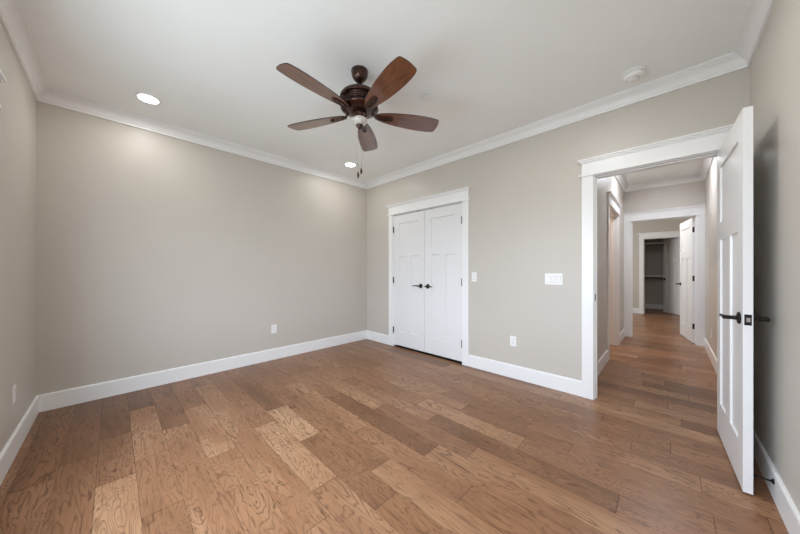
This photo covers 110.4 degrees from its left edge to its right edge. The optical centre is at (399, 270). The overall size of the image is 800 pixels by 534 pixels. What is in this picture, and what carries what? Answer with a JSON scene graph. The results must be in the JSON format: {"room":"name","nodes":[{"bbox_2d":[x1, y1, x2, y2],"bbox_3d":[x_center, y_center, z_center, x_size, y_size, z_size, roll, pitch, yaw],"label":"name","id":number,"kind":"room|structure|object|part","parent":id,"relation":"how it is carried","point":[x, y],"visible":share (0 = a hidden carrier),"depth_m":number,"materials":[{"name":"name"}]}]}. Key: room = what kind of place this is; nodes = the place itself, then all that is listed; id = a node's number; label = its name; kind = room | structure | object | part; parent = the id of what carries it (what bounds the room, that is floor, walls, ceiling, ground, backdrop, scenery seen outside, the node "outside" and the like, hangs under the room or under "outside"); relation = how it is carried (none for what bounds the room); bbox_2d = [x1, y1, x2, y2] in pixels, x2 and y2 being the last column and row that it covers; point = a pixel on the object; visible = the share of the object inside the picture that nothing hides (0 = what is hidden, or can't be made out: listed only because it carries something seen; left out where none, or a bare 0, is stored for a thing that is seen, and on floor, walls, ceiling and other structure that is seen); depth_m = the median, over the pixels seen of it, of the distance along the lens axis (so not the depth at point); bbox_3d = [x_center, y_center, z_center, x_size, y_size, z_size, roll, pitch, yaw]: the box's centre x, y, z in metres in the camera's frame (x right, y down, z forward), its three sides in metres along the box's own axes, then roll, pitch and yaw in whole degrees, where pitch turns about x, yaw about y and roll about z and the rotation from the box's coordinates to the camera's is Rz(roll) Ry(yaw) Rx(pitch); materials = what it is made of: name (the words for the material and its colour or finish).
{"room":"empty bedroom","nodes":[
{"label":"empty bedroom","id":0,"kind":"room"},
{"bbox_2d":[0,22,35,452],"bbox_3d":[-1.534,-0.168,0.782,4.324,2.715,0.115,0,0,44],"label":"wall","id":1,"kind":"structure","parent":0,"point":[17,99],"depth_m":1.85,"materials":[{"name":"beige paint"}]},
{"bbox_2d":[0,70,5,108],"bbox_3d":[-1.339,-0.139,0.626,2.390,1.777,0.163,0,0,44],"label":"window","id":2,"kind":"structure","parent":1,"relation":"in","point":[2,78],"depth_m":1.47,"materials":[{"name":"white"}]},
{"bbox_2d":[12,384,15,403],"bbox_3d":[-2.498,0.800,1.802,0.070,0.114,0.007,0,0,44],"label":"wall outlet","id":3,"kind":"object","parent":1,"relation":"attached to","point":[14,386],"visible":1,"depth_m":1.79,"materials":[{"name":"white plastic"}]},
{"bbox_2d":[0,395,38,484],"bbox_3d":[-1.531,1.117,0.868,4.209,0.145,0.014,0,0,44],"label":"baseboard","id":4,"kind":"structure","parent":1,"relation":"attached to","point":[9,452],"depth_m":1.81,"materials":[{"name":"white wood"}]},
{"bbox_2d":[0,0,49,100],"bbox_3d":[-1.509,-1.473,0.891,4.209,0.104,0.077,0,0,44],"label":"trim","id":5,"kind":"structure","parent":1,"relation":"attached to","point":[12,19],"depth_m":1.81,"materials":[{"name":"white wood"}]},
{"bbox_2d":[36,101,366,394],"bbox_3d":[-1.856,-0.168,3.638,0.115,2.715,3.768,0,0,44],"label":"wall","id":6,"kind":"structure","parent":0,"point":[155,252],"depth_m":2.96,"materials":[{"name":"beige paint"}]},
{"bbox_2d":[38,330,366,411],"bbox_3d":[-1.810,1.117,3.593,0.014,0.145,3.538,0,0,44],"label":"baseboard","id":7,"kind":"structure","parent":6,"relation":"attached to","point":[63,398],"depth_m":2.97,"materials":[{"name":"white wood"}]},
{"bbox_2d":[38,89,366,188],"bbox_3d":[-1.787,-1.473,3.571,0.077,0.104,3.538,0,0,44],"label":"trim","id":8,"kind":"structure","parent":6,"relation":"attached to","point":[52,97],"depth_m":2.97,"materials":[{"name":"white wood"}]},
{"bbox_2d":[271,324,276,333],"bbox_3d":[-1.688,0.783,3.724,0.007,0.114,0.070,0,0,44],"label":"wall outlet","id":9,"kind":"object","parent":6,"relation":"attached to","point":[273,327],"visible":1,"depth_m":3.72,"materials":[{"name":"white plastic"}]},
{"bbox_2d":[19,0,749,184],"bbox_3d":[3.229,-1.565,4.860,5.715,0.080,12.603,0,0,44],"label":"ceiling","id":10,"kind":"structure","parent":0,"point":[488,68],"depth_m":1.97,"materials":[{"name":"white paint"}]},
{"bbox_2d":[134,92,161,104],"bbox_3d":[-2.234,-1.522,2.469,0.188,0.006,0.188,0,0,44],"label":"recessed light","id":11,"kind":"object","parent":10,"relation":"in","point":[144,97],"visible":1,"depth_m":2.46,"materials":[{"name":"white plastic"}]},
{"bbox_2d":[344,162,356,166],"bbox_3d":[-0.716,-1.522,4.005,0.188,0.006,0.188,0,0,44],"label":"recessed light","id":12,"kind":"object","parent":10,"relation":"in","point":[347,164],"visible":1,"depth_m":3.99,"materials":[{"name":"white plastic"}]},
{"bbox_2d":[276,56,438,177],"bbox_3d":[-0.317,-1.115,2.094,1.232,0.819,1.219,0,0,44],"label":"ceiling fan","id":13,"kind":"object","parent":10,"relation":"hanging from","point":[359,102],"visible":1,"depth_m":2.01,"materials":[{"name":"brown wood"}]},
{"bbox_3d":[-0.541,-1.197,1.823,0.161,0.006,0.519,15,9,37],"label":"blade","id":14,"kind":"part","parent":13,"relation":"part of","materials":[{"name":"brown wood"}]},
{"bbox_3d":[-0.669,-1.197,2.254,0.519,0.007,0.161,0,12,20],"label":"blade","id":15,"kind":"part","parent":13,"relation":"part of","materials":[{"name":"brown wood"}]},
{"bbox_3d":[-0.308,-1.225,2.126,0.288,0.044,0.288,0,0,44],"label":"motor","id":16,"kind":"part","parent":13,"relation":"part of","materials":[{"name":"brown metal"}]},
{"bbox_3d":[-0.298,-1.197,2.509,0.161,0.007,0.519,-12,0,1],"label":"blade","id":17,"kind":"part","parent":13,"relation":"part of","materials":[{"name":"brown wood"}]},
{"bbox_3d":[-0.092,-1.197,1.811,0.161,0.006,0.519,14,-8,-34],"label":"blade","id":18,"kind":"part","parent":13,"relation":"part of","materials":[{"name":"brown wood"}]},
{"bbox_3d":[0.059,-1.197,2.235,0.519,0.006,0.161,0,-12,-16],"label":"blade","id":19,"kind":"part","parent":13,"relation":"part of","materials":[{"name":"brown wood"}]},
{"bbox_2d":[622,65,646,82],"bbox_3d":[1.800,-1.500,2.140,0.148,0.051,0.148,0,0,14],"label":"smoke detector","id":20,"kind":"object","parent":10,"relation":"attached to","point":[633,74],"visible":1,"depth_m":2.11,"materials":[{"name":"white plastic"}]},
{"bbox_2d":[0,308,788,533],"bbox_3d":[3.206,1.215,4.797,5.660,0.050,12.781,0,0,44],"label":"floor","id":21,"kind":"structure","parent":0,"point":[365,436],"depth_m":1.82,"materials":[{"name":"brown wood"}]},
{"bbox_2d":[394,345,461,363],"bbox_3d":[0.374,1.188,3.995,1.238,0.004,0.071,0,0,44],"label":"threshold","id":22,"kind":"object","parent":21,"relation":"on","point":[430,354],"visible":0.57,"depth_m":3.93,"materials":[{"name":"black wood"}]},
{"bbox_2d":[367,67,749,380],"bbox_3d":[0.968,-0.168,3.444,4.209,2.715,0.115,0,0,44],"label":"wall","id":23,"kind":"structure","parent":0,"point":[525,195],"depth_m":2.95,"materials":[{"name":"beige paint"}]},
{"bbox_2d":[393,210,424,351],"bbox_3d":[0.110,0.146,4.175,0.624,2.028,0.105,0,0,44],"label":"door","id":24,"kind":"structure","parent":23,"relation":"in","point":[408,229],"depth_m":4.17,"materials":[{"name":"white wood"}]},
{"bbox_2d":[386,186,470,365],"bbox_3d":[0.370,0.078,3.991,1.496,2.224,0.163,0,0,44],"label":"trim","id":25,"kind":"structure","parent":23,"relation":"attached to","point":[461,195],"depth_m":3.64,"materials":[{"name":"white wood"}]},
{"bbox_2d":[425,203,461,361],"bbox_3d":[0.562,0.146,3.736,0.624,2.028,0.105,0,0,44],"label":"door","id":26,"kind":"structure","parent":23,"relation":"in","point":[443,225],"depth_m":3.74,"materials":[{"name":"white wood"}]},
{"bbox_2d":[367,330,581,396],"bbox_3d":[0.566,1.117,3.744,3.214,0.145,0.014,0,0,44],"label":"baseboard","id":27,"kind":"structure","parent":23,"relation":"attached to","point":[560,383],"depth_m":3.00,"materials":[{"name":"white wood"}]},
{"bbox_2d":[472,272,476,281],"bbox_3d":[0.909,0.078,3.414,0.070,0.114,0.010,0,0,44],"label":"light switch","id":28,"kind":"object","parent":23,"relation":"attached to","point":[474,274],"visible":1,"depth_m":3.41,"materials":[{"name":"white plastic"}]},
{"bbox_2d":[510,336,515,346],"bbox_3d":[1.254,0.783,3.082,0.070,0.114,0.007,0,0,44],"label":"wall outlet","id":29,"kind":"object","parent":23,"relation":"attached to","point":[512,338],"visible":1,"depth_m":3.08,"materials":[{"name":"white plastic"}]},
{"bbox_2d":[545,273,562,284],"bbox_3d":[1.545,0.086,2.797,0.162,0.114,0.010,0,0,44],"label":"light switch","id":30,"kind":"object","parent":23,"relation":"attached to","point":[550,278],"visible":1,"depth_m":2.79,"materials":[{"name":"white plastic"}]},
{"bbox_2d":[366,52,746,188],"bbox_3d":[0.901,-1.473,3.376,4.209,0.104,0.077,0,0,44],"label":"trim","id":31,"kind":"structure","parent":23,"relation":"attached to","point":[731,62],"depth_m":2.54,"materials":[{"name":"white wood"}]},
{"bbox_2d":[577,124,732,399],"bbox_3d":[2.111,0.078,2.336,1.025,2.224,0.211,0,0,44],"label":"trim","id":32,"kind":"structure","parent":23,"relation":"attached to","point":[705,144],"depth_m":2.56,"materials":[{"name":"white wood"}]},
{"bbox_2d":[598,176,623,359],"bbox_3d":[2.899,-0.168,3.926,0.115,2.715,3.265,0,0,44],"label":"wall","id":33,"kind":"structure","parent":0,"point":[607,184],"depth_m":3.54,"materials":[{"name":"beige paint"}]},
{"bbox_2d":[598,328,624,374],"bbox_3d":[2.945,1.117,3.881,0.014,0.145,3.265,0,0,44],"label":"baseboard","id":34,"kind":"structure","parent":33,"relation":"attached to","point":[603,360],"depth_m":3.46,"materials":[{"name":"white wood"}]},
{"bbox_2d":[607,191,621,360],"bbox_3d":[3.078,0.078,4.111,0.211,2.224,1.166,0,0,44],"label":"trim","id":35,"kind":"structure","parent":33,"relation":"attached to","point":[613,205],"depth_m":4.40,"materials":[{"name":"white wood"}]},
{"bbox_2d":[615,174,628,191],"bbox_3d":[2.967,-1.473,3.859,0.077,0.104,3.265,0,0,44],"label":"trim","id":36,"kind":"structure","parent":33,"relation":"attached to","point":[621,179],"depth_m":4.59,"materials":[{"name":"white wood"}]},
{"bbox_2d":[645,237,679,304],"bbox_3d":[7.638,-0.168,7.960,2.900,2.715,1.495,0,0,44],"label":"wall","id":37,"kind":"structure","parent":0,"point":[653,254],"depth_m":8.65,"materials":[{"name":"beige paint"}]},
{"bbox_2d":[645,304,662,308],"bbox_3d":[7.621,1.117,7.941,2.800,0.145,1.445,0,0,44],"label":"baseboard","id":38,"kind":"structure","parent":37,"relation":"attached to","point":[651,306],"depth_m":8.64,"materials":[{"name":"white"}]},
{"bbox_2d":[645,242,662,245],"bbox_3d":[8.012,-0.810,8.345,2.790,0.090,0.320,0,0,44],"label":"closet shelf","id":39,"kind":"object","parent":37,"relation":"attached to","point":[651,243],"visible":0.02,"depth_m":8.48,"materials":[{"name":"white wood"}]},
{"bbox_2d":[645,275,662,276],"bbox_3d":[8.012,0.190,8.345,2.790,0.090,0.320,0,0,44],"label":"closet shelf","id":40,"kind":"object","parent":37,"relation":"attached to","point":[645,275],"visible":0.02,"depth_m":8.43,"materials":[{"name":"white wood"}]},
{"bbox_2d":[633,217,692,307],"bbox_3d":[6.701,-0.168,7.747,4.450,2.715,0.115,0,0,44],"label":"wall","id":41,"kind":"structure","parent":0,"point":[673,224],"depth_m":7.73,"materials":[{"name":"beige paint"}]},
{"bbox_2d":[633,308,638,312],"bbox_3d":[6.674,1.117,7.683,4.400,0.145,0.014,0,0,44],"label":"baseboard","id":42,"kind":"structure","parent":41,"relation":"attached to","point":[635,310],"depth_m":7.76,"materials":[{"name":"white wood"}]},
{"bbox_2d":[638,230,679,313],"bbox_3d":[7.042,0.078,7.416,1.056,2.224,0.211,0,0,44],"label":"trim","id":43,"kind":"structure","parent":41,"relation":"attached to","point":[665,234],"depth_m":7.66,"materials":[{"name":"white wood"}]},
{"bbox_2d":[662,238,679,314],"bbox_3d":[7.458,0.155,7.575,0.174,2.045,0.774,0,0,14],"label":"door","id":44,"kind":"structure","parent":41,"relation":"in","point":[671,247],"depth_m":7.63,"materials":[{"name":"white wood"}]},
{"bbox_2d":[624,180,704,212],"bbox_3d":[3.679,-0.168,5.523,3.209,2.715,0.115,0,0,44],"label":"wall","id":45,"kind":"structure","parent":0,"point":[691,193],"depth_m":4.68,"materials":[{"name":"beige paint"}]},
{"bbox_2d":[624,204,704,345],"bbox_3d":[4.474,0.078,4.753,0.996,2.224,0.211,0,0,44],"label":"trim","id":46,"kind":"structure","parent":45,"relation":"attached to","point":[697,211],"depth_m":4.57,"materials":[{"name":"white wood"}]},
{"bbox_2d":[625,174,703,191],"bbox_3d":[4.407,-1.473,4.684,0.996,0.104,0.077,0,0,44],"label":"trim","id":47,"kind":"structure","parent":45,"relation":"attached to","point":[694,177],"depth_m":4.65,"materials":[{"name":"white wood"}]},
{"bbox_2d":[676,217,694,342],"bbox_3d":[5.011,0.155,4.852,0.174,2.045,0.789,0,0,35],"label":"door","id":48,"kind":"structure","parent":45,"relation":"in","point":[687,228],"depth_m":4.77,"materials":[{"name":"white wood"}]},
{"bbox_2d":[705,0,799,512],"bbox_3d":[2.425,-0.168,1.841,0.115,2.715,7.148,0,0,44],"label":"wall","id":49,"kind":"structure","parent":0,"point":[775,64],"depth_m":1.48,"materials":[{"name":"beige paint"}]},
{"bbox_2d":[698,157,713,179],"bbox_3d":[3.627,-1.473,3.219,0.077,0.104,3.265,0,0,44],"label":"trim","id":50,"kind":"structure","parent":49,"relation":"attached to","point":[706,163],"depth_m":3.95,"materials":[{"name":"white wood"}]},
{"bbox_2d":[704,337,716,373],"bbox_3d":[3.644,1.117,3.191,0.014,0.145,3.247,0,0,44],"label":"baseboard","id":51,"kind":"structure","parent":49,"relation":"attached to","point":[712,357],"depth_m":3.67,"materials":[{"name":"white wood"}]},
{"bbox_2d":[717,106,769,494],"bbox_3d":[2.100,0.155,1.758,0.174,2.045,0.790,0,0,42],"label":"door","id":52,"kind":"structure","parent":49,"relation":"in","point":[735,316],"depth_m":1.62,"materials":[{"name":"white wood"}]},
{"bbox_3d":[1.871,0.260,1.583,0.070,0.066,0.149,0,0,42],"label":"handle","id":53,"kind":"part","parent":52,"relation":"part of","materials":[{"name":"black metal"}]},
{"bbox_3d":[1.841,0.262,1.470,0.025,0.057,0.002,0,0,42],"label":"latch plate","id":54,"kind":"part","parent":52,"relation":"part of","materials":[{"name":"black metal"}]},
{"bbox_3d":[1.949,0.260,1.513,0.070,0.066,0.149,0,0,42],"label":"handle","id":55,"kind":"part","parent":52,"relation":"part of","materials":[{"name":"black metal"}]},
{"bbox_2d":[734,0,775,66],"bbox_3d":[1.179,-1.473,0.695,0.077,0.104,3.538,0,0,44],"label":"trim","id":56,"kind":"structure","parent":49,"relation":"attached to","point":[758,12],"depth_m":1.69,"materials":[{"name":"white wood"}]},
{"bbox_2d":[753,473,774,484],"bbox_3d":[1.903,1.090,1.461,0.075,0.028,0.028,0,0,44],"label":"door stop","id":57,"kind":"object","parent":49,"relation":"attached to","point":[772,481],"visible":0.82,"depth_m":1.45,"materials":[{"name":"black metal"}]},
{"bbox_2d":[753,427,799,533],"bbox_3d":[1.202,1.117,0.673,0.014,0.145,3.538,0,0,44],"label":"baseboard","id":58,"kind":"structure","parent":49,"relation":"attached to","point":[786,507],"depth_m":1.39,"materials":[{"name":"white wood"}]}
]}

